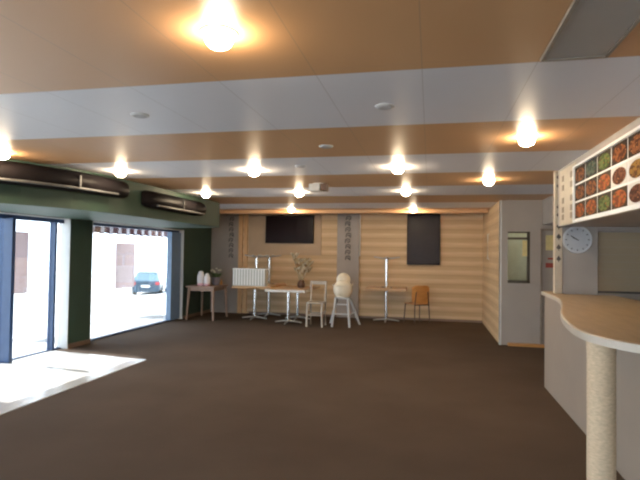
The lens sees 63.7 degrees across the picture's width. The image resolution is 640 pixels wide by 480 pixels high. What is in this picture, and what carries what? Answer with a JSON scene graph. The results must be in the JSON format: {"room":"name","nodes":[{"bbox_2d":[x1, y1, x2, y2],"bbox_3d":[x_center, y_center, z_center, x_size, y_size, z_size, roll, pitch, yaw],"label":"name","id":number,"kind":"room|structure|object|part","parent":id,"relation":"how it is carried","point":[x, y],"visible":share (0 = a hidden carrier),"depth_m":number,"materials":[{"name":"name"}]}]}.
{"room":"restaurant","nodes":[
{"label":"restaurant","id":0,"kind":"room"},
{"bbox_2d":[7,212,211,343],"bbox_3d":[-4.537,0.374,5.817,0.200,2.530,15.500,0,-2,12],"label":"wall","id":1,"kind":"structure","parent":0,"point":[197,241],"depth_m":8.55,"materials":[{"name":"green paint"}]},
{"bbox_2d":[0,213,63,362],"bbox_3d":[-4.346,0.655,6.878,0.255,2.028,2.570,0,-2,12],"label":"door","id":2,"kind":"structure","parent":1,"relation":"in","point":[30,247],"depth_m":7.48,"materials":[{"name":"glass"}]},
{"bbox_3d":[-4.108,0.708,8.034,0.008,1.950,0.183,0,-2,12],"label":"glass pane","id":3,"kind":"part","parent":2,"relation":"part of","materials":[{"name":"glass"}]},
{"bbox_2d":[0,212,70,348],"bbox_3d":[-4.314,0.649,6.872,0.200,2.040,2.570,0,-2,12],"label":"trim","id":4,"kind":"structure","parent":1,"relation":"attached to","point":[66,226],"depth_m":8.11,"materials":[{"name":"white paint"}]},
{"bbox_2d":[67,339,90,348],"bbox_3d":[-3.898,1.679,8.343,0.015,0.070,0.540,0,-2,12],"label":"baseboard","id":5,"kind":"structure","parent":1,"relation":"attached to","point":[87,341],"depth_m":8.33,"materials":[{"name":"brown wood"}]},
{"bbox_2d":[90,222,180,340],"bbox_3d":[-3.604,0.754,10.267,0.110,2.028,3.290,0,-2,12],"label":"window","id":6,"kind":"structure","parent":1,"relation":"in","point":[136,270],"depth_m":10.09,"materials":[{"name":"clear glass"}]},
{"bbox_3d":[-3.311,0.808,11.642,0.110,1.960,0.425,0,-2,12],"label":"frame post","id":7,"kind":"part","parent":6,"relation":"part of","materials":[{"name":"blue metal"}]},
{"bbox_2d":[90,221,183,329],"bbox_3d":[-3.590,0.748,10.264,0.200,2.040,3.290,0,-2,12],"label":"trim","id":8,"kind":"structure","parent":1,"relation":"attached to","point":[180,231],"depth_m":11.83,"materials":[{"name":"white paint"}]},
{"bbox_2d":[182,309,210,318],"bbox_3d":[-2.993,1.803,12.581,0.015,0.070,1.550,0,-2,12],"label":"baseboard","id":9,"kind":"structure","parent":1,"relation":"attached to","point":[205,311],"depth_m":12.46,"materials":[{"name":"brown wood"}]},
{"bbox_2d":[0,159,219,227],"bbox_3d":[-3.335,-0.588,7.455,1.450,0.488,6.550,0,-2,12],"label":"beam","id":10,"kind":"structure","parent":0,"point":[129,210],"depth_m":6.99,"materials":[{"name":"green paint"}]},
{"bbox_2d":[0,160,128,197],"bbox_3d":[-3.082,-0.714,6.014,0.343,0.255,2.332,0,-2,30],"label":"air conditioner","id":11,"kind":"object","parent":10,"relation":"attached to","point":[11,173],"visible":1,"depth_m":5.91,"materials":[{"name":"black plastic"}]},
{"bbox_2d":[141,190,206,215],"bbox_3d":[-2.298,-0.582,8.421,0.166,0.260,2.030,0,-2,12],"label":"air conditioner","id":12,"kind":"object","parent":10,"relation":"attached to","point":[150,199],"visible":1,"depth_m":8.07,"materials":[{"name":"black plastic"}]},
{"bbox_2d":[0,312,624,479],"bbox_3d":[0.154,1.736,4.852,9.800,0.128,15.650,0,-2,12],"label":"floor","id":13,"kind":"structure","parent":0,"point":[232,397],"depth_m":5.19,"materials":[{"name":"carpet"}]},
{"bbox_2d":[185,284,227,320],"bbox_3d":[-2.638,1.445,12.061,0.700,0.772,0.844,0,-2,12],"label":"side table","id":14,"kind":"object","parent":13,"relation":"on","point":[211,287],"visible":0.85,"depth_m":11.75,"materials":[{"name":"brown wood"}]},
{"bbox_3d":[-3.016,1.448,11.766,0.115,0.740,0.067,2,-2,-32],"label":"leg","id":15,"kind":"part","parent":14,"relation":"part of","materials":[{"name":"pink wood"}]},
{"bbox_2d":[197,271,204,285],"bbox_3d":[-2.751,0.883,11.896,0.176,0.340,0.176,0,-2,12],"label":"jar","id":16,"kind":"object","parent":14,"relation":"on","point":[200,277],"visible":0.94,"depth_m":11.83,"materials":[{"name":"white ceramic"}]},
{"bbox_3d":[-2.854,1.469,12.486,0.067,0.740,0.115,1,-2,-12],"label":"leg","id":17,"kind":"part","parent":14,"relation":"part of","materials":[{"name":"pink wood"}]},
{"bbox_2d":[204,273,209,285],"bbox_3d":[-2.591,0.908,11.831,0.144,0.290,0.144,0,-2,12],"label":"jar","id":18,"kind":"object","parent":14,"relation":"on","point":[207,276],"visible":0.99,"depth_m":11.78,"materials":[{"name":"white ceramic"}]},
{"bbox_3d":[-2.415,1.453,11.637,0.067,0.740,0.115,2,-2,-34],"label":"leg","id":19,"kind":"part","parent":14,"relation":"part of","materials":[{"name":"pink wood"}]},
{"bbox_2d":[210,268,221,284],"bbox_3d":[-2.463,0.861,12.185,0.365,0.407,0.372,0,-2,12],"label":"potted plant","id":20,"kind":"object","parent":14,"relation":"on","point":[216,277],"visible":1,"depth_m":12.11,"materials":[{"name":"green plant"}]},
{"bbox_3d":[-2.466,0.972,12.181,0.200,0.185,0.200,0,-2,12],"label":"pot","id":21,"kind":"part","parent":20,"relation":"part of","materials":[{"name":"ceramic"}]},
{"bbox_3d":[-2.268,1.474,12.361,0.067,0.740,0.115,0,-2,36],"label":"leg","id":22,"kind":"part","parent":14,"relation":"part of","materials":[{"name":"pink wood"}]},
{"bbox_2d":[231,287,267,319],"bbox_3d":[-1.521,1.463,12.026,0.920,0.748,0.700,0,-2,12],"label":"pedestal table","id":23,"kind":"object","parent":13,"relation":"on","point":[255,289],"visible":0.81,"depth_m":11.99,"materials":[{"name":"silver metal"}]},
{"bbox_2d":[232,254,279,287],"bbox_3d":[-1.481,0.714,12.039,0.920,0.748,0.700,0,-2,12],"label":"pedestal table","id":24,"kind":"object","parent":23,"relation":"on","point":[255,256],"visible":0.7,"depth_m":11.99,"materials":[{"name":"silver metal"}]},
{"bbox_2d":[232,268,268,285],"bbox_3d":[-1.599,0.853,11.827,0.794,0.395,0.234,0,-2,12],"label":"crate","id":25,"kind":"object","parent":24,"relation":"on","point":[241,276],"visible":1,"depth_m":11.73,"materials":[{"name":"white plastic"}]},
{"bbox_2d":[257,285,285,316],"bbox_3d":[-1.260,1.483,12.675,0.720,0.748,0.604,0,-2,12],"label":"pedestal table","id":26,"kind":"object","parent":13,"relation":"on","point":[268,296],"visible":0.59,"depth_m":12.65,"materials":[{"name":"silver laminate"}]},
{"bbox_2d":[258,254,285,285],"bbox_3d":[-1.249,0.735,12.695,0.720,0.748,0.604,0,-2,12],"label":"pedestal table","id":27,"kind":"object","parent":26,"relation":"on","point":[270,256],"visible":0.67,"depth_m":12.66,"materials":[{"name":"silver metal"}]},
{"bbox_2d":[265,287,309,324],"bbox_3d":[-0.697,1.457,11.410,0.912,0.750,0.652,0,-2,12],"label":"pedestal table","id":28,"kind":"object","parent":13,"relation":"on","point":[274,289],"visible":0.91,"depth_m":11.34,"materials":[{"name":"silver metal"}]},
{"bbox_2d":[279,286,319,319],"bbox_3d":[-0.524,1.478,12.099,0.920,0.748,0.700,0,-2,12],"label":"pedestal table","id":29,"kind":"object","parent":13,"relation":"on","point":[313,287],"visible":0.68,"depth_m":12.07,"materials":[{"name":"silver metal"}]},
{"bbox_2d":[290,252,313,287],"bbox_3d":[-0.423,0.696,11.886,0.556,0.808,0.336,0,-2,12],"label":"flower arrangement","id":30,"kind":"object","parent":29,"relation":"on","point":[301,271],"visible":1,"depth_m":11.82,"materials":[{"name":"beige plant"}]},
{"bbox_2d":[305,281,326,327],"bbox_3d":[-0.075,1.363,11.037,0.375,0.953,0.448,0,-2,12],"label":"dining chair","id":31,"kind":"object","parent":13,"relation":"on","point":[310,302],"visible":1,"depth_m":11.15,"materials":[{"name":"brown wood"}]},
{"bbox_3d":[-0.275,1.586,10.875,0.062,0.492,0.048,2,-2,-44],"label":"leg","id":32,"kind":"part","parent":31,"relation":"part of","materials":[{"name":"brown wood"}]},
{"bbox_3d":[-0.196,1.366,11.250,0.050,0.953,0.083,0,-2,12],"label":"leg","id":33,"kind":"part","parent":31,"relation":"part of","materials":[{"name":"brown wood"}]},
{"bbox_3d":[-0.078,1.335,11.021,0.370,0.025,0.390,0,-2,12],"label":"seat","id":34,"kind":"part","parent":31,"relation":"part of","materials":[{"name":"brown wood"}]},
{"bbox_3d":[-0.027,0.931,11.243,0.330,0.075,0.022,0,-2,12],"label":"backrest","id":35,"kind":"part","parent":31,"relation":"part of","materials":[{"name":"brown wood"}]},
{"bbox_3d":[0.037,1.589,10.808,0.048,0.492,0.062,1,-2,-22],"label":"leg","id":36,"kind":"part","parent":31,"relation":"part of","materials":[{"name":"brown wood"}]},
{"bbox_3d":[0.122,1.369,11.182,0.050,0.953,0.083,0,-2,12],"label":"leg","id":37,"kind":"part","parent":31,"relation":"part of","materials":[{"name":"brown wood"}]},
{"bbox_2d":[329,273,360,327],"bbox_3d":[0.501,1.287,11.143,0.706,1.144,0.615,0,-2,12],"label":"high chair","id":38,"kind":"object","parent":13,"relation":"on","point":[342,289],"visible":1,"depth_m":10.98,"materials":[{"name":"grey metal"}]},
{"bbox_3d":[0.295,1.541,10.957,0.054,0.611,0.190,0,-2,37],"label":"leg","id":39,"kind":"part","parent":38,"relation":"part of","materials":[{"name":"white wood"}]},
{"bbox_3d":[0.490,1.245,11.091,0.320,0.035,0.280,0,-2,12],"label":"seat","id":40,"kind":"part","parent":38,"relation":"part of","materials":[{"name":"grey metal"}]},
{"bbox_3d":[0.492,1.062,11.096,0.420,0.428,0.328,0,-2,12],"label":"seat","id":41,"kind":"part","parent":38,"relation":"part of","materials":[{"name":"beige plastic"}]},
{"bbox_3d":[0.508,0.869,11.160,0.310,0.308,0.157,0,-2,12],"label":"backrest","id":42,"kind":"part","parent":38,"relation":"part of","materials":[{"name":"beige plastic"}]},
{"bbox_3d":[0.607,1.543,10.890,0.054,0.611,0.190,1,-2,-13],"label":"leg","id":43,"kind":"part","parent":38,"relation":"part of","materials":[{"name":"white wood"}]},
{"bbox_3d":[0.755,1.554,11.250,0.355,0.622,0.054,2,-2,-38],"label":"leg","id":44,"kind":"part","parent":38,"relation":"part of","materials":[{"name":"grey metal"}]},
{"bbox_2d":[365,289,406,322],"bbox_3d":[1.535,1.503,11.925,0.920,0.748,0.700,0,-2,12],"label":"pedestal table","id":45,"kind":"object","parent":13,"relation":"on","point":[386,318],"visible":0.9,"depth_m":11.89,"materials":[{"name":"silver metal"}]},
{"bbox_2d":[365,256,406,289],"bbox_3d":[1.546,0.754,11.944,0.920,0.748,0.700,0,-2,12],"label":"pedestal table","id":46,"kind":"object","parent":45,"relation":"on","point":[386,287],"visible":1,"depth_m":11.91,"materials":[{"name":"silver metal"}]},
{"bbox_2d":[403,286,429,324],"bbox_3d":[2.204,1.458,11.706,0.450,0.861,0.458,1,-2,-22],"label":"dining chair","id":47,"kind":"object","parent":13,"relation":"on","point":[420,294],"visible":1,"depth_m":11.54,"materials":[{"name":"orange wood"}]},
{"bbox_3d":[2.116,1.519,11.449,0.074,0.722,0.040,2,-2,-33],"label":"leg","id":48,"kind":"part","parent":47,"relation":"part of","materials":[{"name":"metal"}]},
{"bbox_3d":[2.196,1.444,11.728,0.400,0.017,0.390,1,-2,-22],"label":"seat","id":49,"kind":"part","parent":47,"relation":"part of","materials":[{"name":"orange wood"}]},
{"bbox_3d":[2.268,1.224,11.562,0.450,0.400,0.054,1,-2,-22],"label":"backrest","id":50,"kind":"part","parent":47,"relation":"part of","materials":[{"name":"orange wood"}]},
{"bbox_3d":[2.444,1.527,11.581,0.074,0.722,0.040,1,-2,-11],"label":"leg","id":51,"kind":"part","parent":47,"relation":"part of","materials":[{"name":"metal"}]},
{"bbox_2d":[541,291,639,479],"bbox_3d":[2.339,1.127,4.194,1.162,1.132,4.200,0,-2,12],"label":"counter","id":52,"kind":"object","parent":13,"relation":"on","point":[592,366],"depth_m":3.53,"materials":[{"name":"grey wood"}]},
{"bbox_2d":[553,171,561,293],"bbox_3d":[2.720,-0.089,5.890,0.080,1.398,0.084,0,-2,12],"label":"sign post","id":53,"kind":"object","parent":52,"relation":"on","point":[557,231],"visible":0.77,"depth_m":5.86,"materials":[{"name":"beige paint"}]},
{"bbox_2d":[544,291,639,343],"bbox_3d":[2.353,0.580,4.213,1.150,0.036,4.188,0,-2,12],"label":"countertop","id":54,"kind":"structure","parent":52,"relation":"on","point":[614,317],"depth_m":3.75,"materials":[{"name":"brown wood"}]},
{"bbox_3d":[1.585,1.101,2.903,0.156,1.094,0.156,0,-2,12],"label":"support post","id":55,"kind":"part","parent":52,"relation":"part of","materials":[{"name":"beige stone"}]},
{"bbox_2d":[0,0,639,213],"bbox_3d":[0.191,-0.909,4.922,9.800,0.120,15.650,0,-2,12],"label":"ceiling","id":56,"kind":"structure","parent":0,"point":[463,79],"depth_m":3.21,"materials":[{"name":"white paint"}]},
{"bbox_2d":[0,151,11,159],"bbox_3d":[-3.214,-0.852,5.212,0.166,0.073,0.166,0,-2,12],"label":"recessed light","id":57,"kind":"object","parent":56,"relation":"in","point":[4,155],"visible":1,"depth_m":5.18,"materials":[{"name":"white glass"}]},
{"bbox_2d":[114,170,127,176],"bbox_3d":[-2.452,-0.812,6.338,0.166,0.073,0.166,0,-2,12],"label":"recessed light","id":58,"kind":"object","parent":56,"relation":"in","point":[120,173],"visible":1,"depth_m":6.29,"materials":[{"name":"white glass"}]},
{"bbox_2d":[131,112,149,117],"bbox_3d":[-1.296,-0.894,3.709,0.132,0.014,0.132,0,-2,12],"label":"ceiling speaker","id":59,"kind":"object","parent":56,"relation":"attached to","point":[134,114],"visible":1,"depth_m":3.67,"materials":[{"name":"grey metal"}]},
{"bbox_2d":[133,115,146,117],"bbox_3d":[-1.296,-0.889,3.709,0.095,0.004,0.095,2,-2,-25],"label":"grille","id":60,"kind":"object","parent":59,"relation":"attached to","point":[137,116],"depth_m":3.70,"materials":[{"name":"white plastic"}]},
{"bbox_2d":[201,193,210,196],"bbox_3d":[-1.902,-0.745,8.581,0.166,0.073,0.166,0,-2,12],"label":"recessed light","id":61,"kind":"object","parent":56,"relation":"in","point":[203,194],"visible":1,"depth_m":8.54,"materials":[{"name":"white"}]},
{"bbox_2d":[200,25,237,50],"bbox_3d":[-0.452,-0.889,2.301,0.166,0.073,0.166,0,-2,12],"label":"recessed light","id":62,"kind":"object","parent":56,"relation":"in","point":[217,37],"visible":1,"depth_m":2.26,"materials":[{"name":"white paint"}]},
{"bbox_2d":[247,169,260,175],"bbox_3d":[-0.782,-0.794,6.113,0.166,0.073,0.166,0,-2,12],"label":"recessed light","id":63,"kind":"object","parent":56,"relation":"in","point":[253,172],"visible":1,"depth_m":6.07,"materials":[{"name":"white glass"}]},
{"bbox_2d":[294,191,303,196],"bbox_3d":[-0.335,-0.732,8.256,0.166,0.073,0.166,0,-2,12],"label":"recessed light","id":64,"kind":"object","parent":56,"relation":"in","point":[298,193],"visible":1,"depth_m":8.21,"materials":[{"name":"white"}]},
{"bbox_2d":[309,183,328,191],"bbox_3d":[-0.019,-0.733,7.176,0.250,0.120,0.180,0,-2,12],"label":"ceiling box","id":65,"kind":"object","parent":56,"relation":"attached to","point":[313,187],"visible":1,"depth_m":7.10,"materials":[{"name":"grey metal"}]},
{"bbox_2d":[319,145,332,148],"bbox_3d":[0.056,-0.850,4.698,0.132,0.014,0.132,0,-2,12],"label":"ceiling speaker","id":66,"kind":"object","parent":56,"relation":"attached to","point":[320,146],"visible":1,"depth_m":4.67,"materials":[{"name":"grey metal"}]},
{"bbox_2d":[220,209,487,213],"bbox_3d":[0.266,-0.638,11.583,6.725,0.072,0.080,0,-2,12],"label":"beam","id":67,"kind":"structure","parent":56,"relation":"attached to","point":[426,210],"depth_m":11.44,"materials":[{"name":"brown wood"}]},
{"bbox_2d":[375,103,394,109],"bbox_3d":[0.428,-0.878,3.402,0.132,0.014,0.132,0,-2,12],"label":"ceiling speaker","id":68,"kind":"object","parent":56,"relation":"attached to","point":[382,106],"visible":1,"depth_m":3.37,"materials":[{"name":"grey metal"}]},
{"bbox_2d":[378,106,391,109],"bbox_3d":[0.428,-0.873,3.402,0.095,0.004,0.095,2,-2,-25],"label":"grille","id":69,"kind":"object","parent":68,"relation":"attached to","point":[379,107],"depth_m":3.39,"materials":[{"name":"white plastic"}]},
{"bbox_2d":[390,166,404,173],"bbox_3d":[0.872,-0.780,5.770,0.166,0.073,0.166,0,-2,12],"label":"recessed light","id":70,"kind":"object","parent":56,"relation":"in","point":[396,169],"visible":1,"depth_m":5.72,"materials":[{"name":"white"}]},
{"bbox_2d":[401,190,410,195],"bbox_3d":[1.322,-0.717,7.922,0.166,0.073,0.166,0,-2,12],"label":"recessed light","id":71,"kind":"object","parent":56,"relation":"in","point":[404,192],"visible":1,"depth_m":7.88,"materials":[{"name":"white glass"}]},
{"bbox_2d":[482,179,494,184],"bbox_3d":[2.168,-0.740,6.617,0.166,0.073,0.166,0,-2,12],"label":"recessed light","id":72,"kind":"object","parent":56,"relation":"in","point":[486,181],"visible":1,"depth_m":6.57,"materials":[{"name":"white"}]},
{"bbox_2d":[516,135,537,145],"bbox_3d":[1.700,-0.808,4.233,0.166,0.073,0.166,0,-2,12],"label":"recessed light","id":73,"kind":"object","parent":56,"relation":"in","point":[525,140],"visible":1,"depth_m":4.19,"materials":[{"name":"white glass"}]},
{"bbox_2d":[543,195,552,224],"bbox_3d":[3.578,-0.522,7.384,0.100,0.430,3.100,0,-2,12],"label":"beam","id":74,"kind":"structure","parent":56,"relation":"attached to","point":[548,202],"depth_m":8.54,"materials":[{"name":"grey paint"}]},
{"bbox_2d":[540,0,639,61],"bbox_3d":[1.122,-0.905,1.968,0.303,0.016,1.135,0,-2,12],"label":"ceiling panel","id":75,"kind":"object","parent":56,"relation":"attached to","point":[589,29],"visible":1,"depth_m":2.18,"materials":[{"name":"white paint"}]},
{"bbox_2d":[242,214,482,319],"bbox_3d":[0.461,0.625,12.747,7.080,2.530,0.150,0,-2,12],"label":"wall","id":76,"kind":"structure","parent":0,"point":[455,285],"depth_m":12.39,"materials":[{"name":"beige wood"}]},
{"bbox_2d":[210,214,238,312],"bbox_3d":[-2.457,0.598,13.279,0.748,2.530,0.030,0,-2,12],"label":"wall panel","id":77,"kind":"object","parent":76,"relation":"attached to","point":[220,259],"visible":0.86,"depth_m":13.26,"materials":[{"name":"grey paint"}]},
{"bbox_2d":[228,217,233,257],"bbox_3d":[-2.281,-0.065,13.245,0.146,1.060,0.022,0,-2,12],"label":"wall decoration","id":78,"kind":"object","parent":77,"relation":"attached to","point":[230,217],"depth_m":13.24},
{"bbox_2d":[237,214,247,312],"bbox_3d":[-1.976,0.602,13.166,0.240,2.530,0.050,0,-2,12],"label":"trim","id":79,"kind":"structure","parent":76,"relation":"attached to","point":[242,261],"depth_m":13.16,"materials":[{"name":"brown wood"}]},
{"bbox_2d":[248,214,321,254],"bbox_3d":[-0.897,-0.134,12.969,1.900,1.020,0.024,0,-2,12],"label":"board","id":80,"kind":"object","parent":76,"relation":"attached to","point":[257,245],"visible":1,"depth_m":13.00,"materials":[{"name":"brown wood"}]},
{"bbox_2d":[265,216,313,242],"bbox_3d":[-0.763,-0.264,12.898,1.240,0.690,0.065,0,-2,12],"label":"television","id":81,"kind":"object","parent":80,"relation":"attached to","point":[279,229],"visible":1,"depth_m":12.86,"materials":[{"name":"black plastic"}]},
{"bbox_2d":[336,214,359,317],"bbox_3d":[0.683,0.624,12.592,0.540,2.530,0.060,0,-2,12],"label":"pilaster","id":82,"kind":"object","parent":76,"relation":"attached to","point":[350,267],"visible":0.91,"depth_m":12.56,"materials":[{"name":"grey paint"}]},
{"bbox_2d":[345,216,350,259],"bbox_3d":[0.685,-0.046,12.580,0.165,1.094,0.025,0,-2,12],"label":"lettering","id":83,"kind":"object","parent":82,"relation":"attached to","point":[347,216],"depth_m":12.57},
{"bbox_2d":[359,215,360,255],"bbox_3d":[0.978,-0.108,12.566,0.025,1.000,0.030,0,-2,12],"label":"trim","id":84,"kind":"structure","parent":76,"relation":"attached to","point":[360,215],"depth_m":12.55,"materials":[{"name":"white paint"}]},
{"bbox_2d":[249,311,481,322],"bbox_3d":[0.984,1.867,12.517,5.720,0.050,0.012,0,-2,12],"label":"baseboard","id":85,"kind":"structure","parent":76,"relation":"attached to","point":[301,314],"depth_m":12.31,"materials":[{"name":"brown wood"}]},
{"bbox_2d":[407,214,439,264],"bbox_3d":[2.455,-0.011,12.221,0.770,1.200,0.080,0,-2,12],"label":"blackboard","id":86,"kind":"object","parent":76,"relation":"attached to","point":[423,230],"visible":1,"depth_m":12.18,"materials":[{"name":"black plastic"}]},
{"bbox_2d":[482,202,498,342],"bbox_3d":[3.530,0.609,10.481,0.130,2.530,3.000,0,-2,12],"label":"wall","id":87,"kind":"structure","parent":0,"point":[490,310],"depth_m":10.24,"materials":[{"name":"beige wood"}]},
{"bbox_2d":[499,200,501,344],"bbox_3d":[3.161,0.566,9.034,0.037,2.530,0.045,0,-2,12],"label":"trim","id":88,"kind":"structure","parent":87,"relation":"attached to","point":[500,201],"depth_m":9.02,"materials":[{"name":"white paint"}]},
{"bbox_2d":[508,233,526,279],"bbox_3d":[4.904,0.627,10.443,2.565,2.530,0.100,0,-2,12],"label":"wall","id":89,"kind":"structure","parent":0,"point":[517,263],"depth_m":10.58,"materials":[{"name":"beige paint"}]},
{"bbox_2d":[501,200,639,344],"bbox_3d":[4.484,0.578,8.795,2.700,2.530,0.100,0,-2,12],"label":"wall partition","id":90,"kind":"structure","parent":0,"point":[520,302],"depth_m":8.95,"materials":[{"name":"grey paint"}]},
{"bbox_2d":[508,232,529,282],"bbox_3d":[3.461,0.304,9.021,0.400,0.900,0.060,0,-2,12],"label":"window","id":91,"kind":"structure","parent":90,"relation":"in","point":[527,238],"depth_m":8.96,"materials":[{"name":"clear glass"}]},
{"bbox_2d":[522,240,526,255],"bbox_3d":[3.578,0.145,8.990,0.090,0.280,0.008,0,-2,12],"label":"notice","id":92,"kind":"object","parent":91,"relation":"attached to","point":[524,242],"visible":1,"depth_m":8.99,"materials":[{"name":"yellow paper"}]},
{"bbox_2d":[507,343,544,347],"bbox_3d":[3.560,1.809,8.853,0.630,0.045,0.099,0,-2,12],"label":"baseboard","id":93,"kind":"structure","parent":90,"relation":"attached to","point":[508,344],"depth_m":8.81,"materials":[{"name":"brown wood"}]},
{"bbox_2d":[540,229,552,343],"bbox_3d":[4.202,0.825,8.827,0.820,2.030,0.141,0,-2,12],"label":"door","id":94,"kind":"structure","parent":90,"relation":"in","point":[546,274],"depth_m":8.89,"materials":[{"name":"silver metal"}]},
{"bbox_2d":[546,235,552,267],"bbox_3d":[4.022,0.198,8.880,0.245,0.560,0.005,0,-2,12],"label":"notice","id":95,"kind":"object","parent":94,"relation":"attached to","point":[549,238],"visible":0.55,"depth_m":8.89,"materials":[{"name":"yellow paper"}]},
{"bbox_2d":[546,258,552,267],"bbox_3d":[4.019,0.393,8.875,0.245,0.170,0.005,0,-2,12],"label":"print","id":96,"kind":"object","parent":95,"relation":"attached to","point":[548,265],"depth_m":8.88},
{"bbox_2d":[558,117,639,226],"bbox_3d":[2.965,-0.589,1.123,2.480,0.640,9.400,0,-2,12],"label":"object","id":97,"kind":"structure","parent":0,"point":[628,219],"depth_m":4.74,"materials":[{"name":"grey paint"}]},
{"bbox_2d":[560,162,575,225],"bbox_3d":[2.614,-0.469,5.445,0.011,0.605,0.650,0,-2,12],"label":"sign","id":98,"kind":"object","parent":97,"relation":"attached to","point":[566,174],"visible":0.84,"depth_m":5.47,"materials":[{"name":"paint"}]},
{"bbox_2d":[572,125,639,222],"bbox_3d":[2.299,-0.477,4.050,0.044,0.560,2.150,0,-2,12],"label":"menu board","id":99,"kind":"object","parent":97,"relation":"attached to","point":[606,183],"visible":1,"depth_m":4.12,"materials":[{"name":"white paint"}]},
{"bbox_2d":[575,200,584,218],"bbox_3d":[2.477,-0.288,4.905,0.005,0.152,0.322,0,-2,12],"label":"photo","id":100,"kind":"object","parent":99,"relation":"attached to","point":[579,204],"depth_m":4.91},
{"bbox_2d":[575,182,584,200],"bbox_3d":[2.479,-0.459,4.910,0.005,0.152,0.322,0,-2,12],"label":"photo","id":101,"kind":"object","parent":99,"relation":"on","point":[579,186],"depth_m":4.90},
{"bbox_2d":[575,163,584,183],"bbox_3d":[2.481,-0.630,4.914,0.005,0.152,0.322,0,-2,12],"label":"photo","id":102,"kind":"object","parent":99,"relation":"on","point":[580,167],"depth_m":4.90},
{"bbox_2d":[585,196,596,215],"bbox_3d":[2.404,-0.298,4.566,0.005,0.152,0.322,0,-2,12],"label":"photo","id":103,"kind":"object","parent":99,"relation":"attached to","point":[590,201],"depth_m":4.57},
{"bbox_2d":[585,176,596,197],"bbox_3d":[2.406,-0.469,4.570,0.005,0.152,0.322,0,-2,12],"label":"photo","id":104,"kind":"object","parent":99,"relation":"on","point":[591,181],"depth_m":4.57},
{"bbox_2d":[586,156,596,178],"bbox_3d":[2.409,-0.640,4.574,0.005,0.152,0.322,0,-2,12],"label":"photo","id":105,"kind":"object","parent":99,"relation":"on","point":[591,161],"depth_m":4.56},
{"bbox_2d":[598,191,610,212],"bbox_3d":[2.332,-0.308,4.226,0.005,0.152,0.322,0,-2,12],"label":"photo","id":106,"kind":"object","parent":99,"relation":"attached to","point":[604,197],"depth_m":4.21},
{"bbox_2d":[598,169,610,192],"bbox_3d":[2.334,-0.479,4.230,0.005,0.152,0.322,0,-2,12],"label":"photo","id":107,"kind":"object","parent":99,"relation":"on","point":[604,176],"depth_m":4.21},
{"bbox_2d":[598,148,610,172],"bbox_3d":[2.336,-0.650,4.235,0.005,0.152,0.322,0,-2,12],"label":"photo","id":108,"kind":"object","parent":99,"relation":"on","point":[604,154],"depth_m":4.22},
{"bbox_2d":[612,138,626,165],"bbox_3d":[2.264,-0.660,3.895,0.005,0.152,0.322,0,-2,12],"label":"photo","id":109,"kind":"object","parent":99,"relation":"on","point":[619,146],"depth_m":3.88},
{"bbox_2d":[612,185,627,209],"bbox_3d":[2.259,-0.318,3.886,0.005,0.152,0.322,0,-2,12],"label":"photo","id":110,"kind":"object","parent":99,"relation":"attached to","point":[619,192],"depth_m":3.87},
{"bbox_2d":[612,162,627,187],"bbox_3d":[2.261,-0.489,3.891,0.005,0.152,0.322,0,-2,12],"label":"photo","id":111,"kind":"object","parent":99,"relation":"on","point":[620,169],"depth_m":3.87},
{"bbox_2d":[628,181,639,205],"bbox_3d":[2.186,-0.328,3.546,0.005,0.152,0.322,0,-2,12],"label":"photo","id":112,"kind":"object","parent":99,"relation":"attached to","point":[633,186],"depth_m":3.61},
{"bbox_2d":[628,156,639,181],"bbox_3d":[2.189,-0.499,3.551,0.005,0.152,0.322,0,-2,12],"label":"photo","id":113,"kind":"object","parent":99,"relation":"on","point":[633,161],"depth_m":3.61},
{"bbox_2d":[628,131,639,157],"bbox_3d":[2.191,-0.670,3.555,0.005,0.152,0.322,0,-2,12],"label":"photo","id":114,"kind":"object","parent":99,"relation":"on","point":[633,136],"depth_m":3.61},
{"bbox_2d":[562,227,639,300],"bbox_3d":[3.945,0.808,5.630,2.425,1.890,0.100,0,-2,12],"label":"wall","id":115,"kind":"structure","parent":0,"point":[579,271],"depth_m":5.79,"materials":[{"name":"grey paint"}]},
{"bbox_2d":[562,227,591,253],"bbox_3d":[2.900,-0.003,5.806,0.312,0.312,0.034,0,-2,12],"label":"wall clock","id":116,"kind":"object","parent":115,"relation":"attached to","point":[577,240],"visible":0.95,"depth_m":5.80,"materials":[{"name":"white plastic"}]},
{"bbox_2d":[598,232,639,293],"bbox_3d":[3.934,0.260,5.638,1.650,0.680,0.080,0,-2,12],"label":"shutter","id":117,"kind":"object","parent":115,"relation":"attached to","point":[625,246],"visible":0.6,"depth_m":5.77,"materials":[{"name":"grey metal"}]},
{"bbox_3d":[3.929,0.590,5.629,1.650,0.020,0.080,0,-2,12],"label":"sill","id":118,"kind":"part","parent":117,"relation":"part of","materials":[{"name":"grey metal"}]}
]}

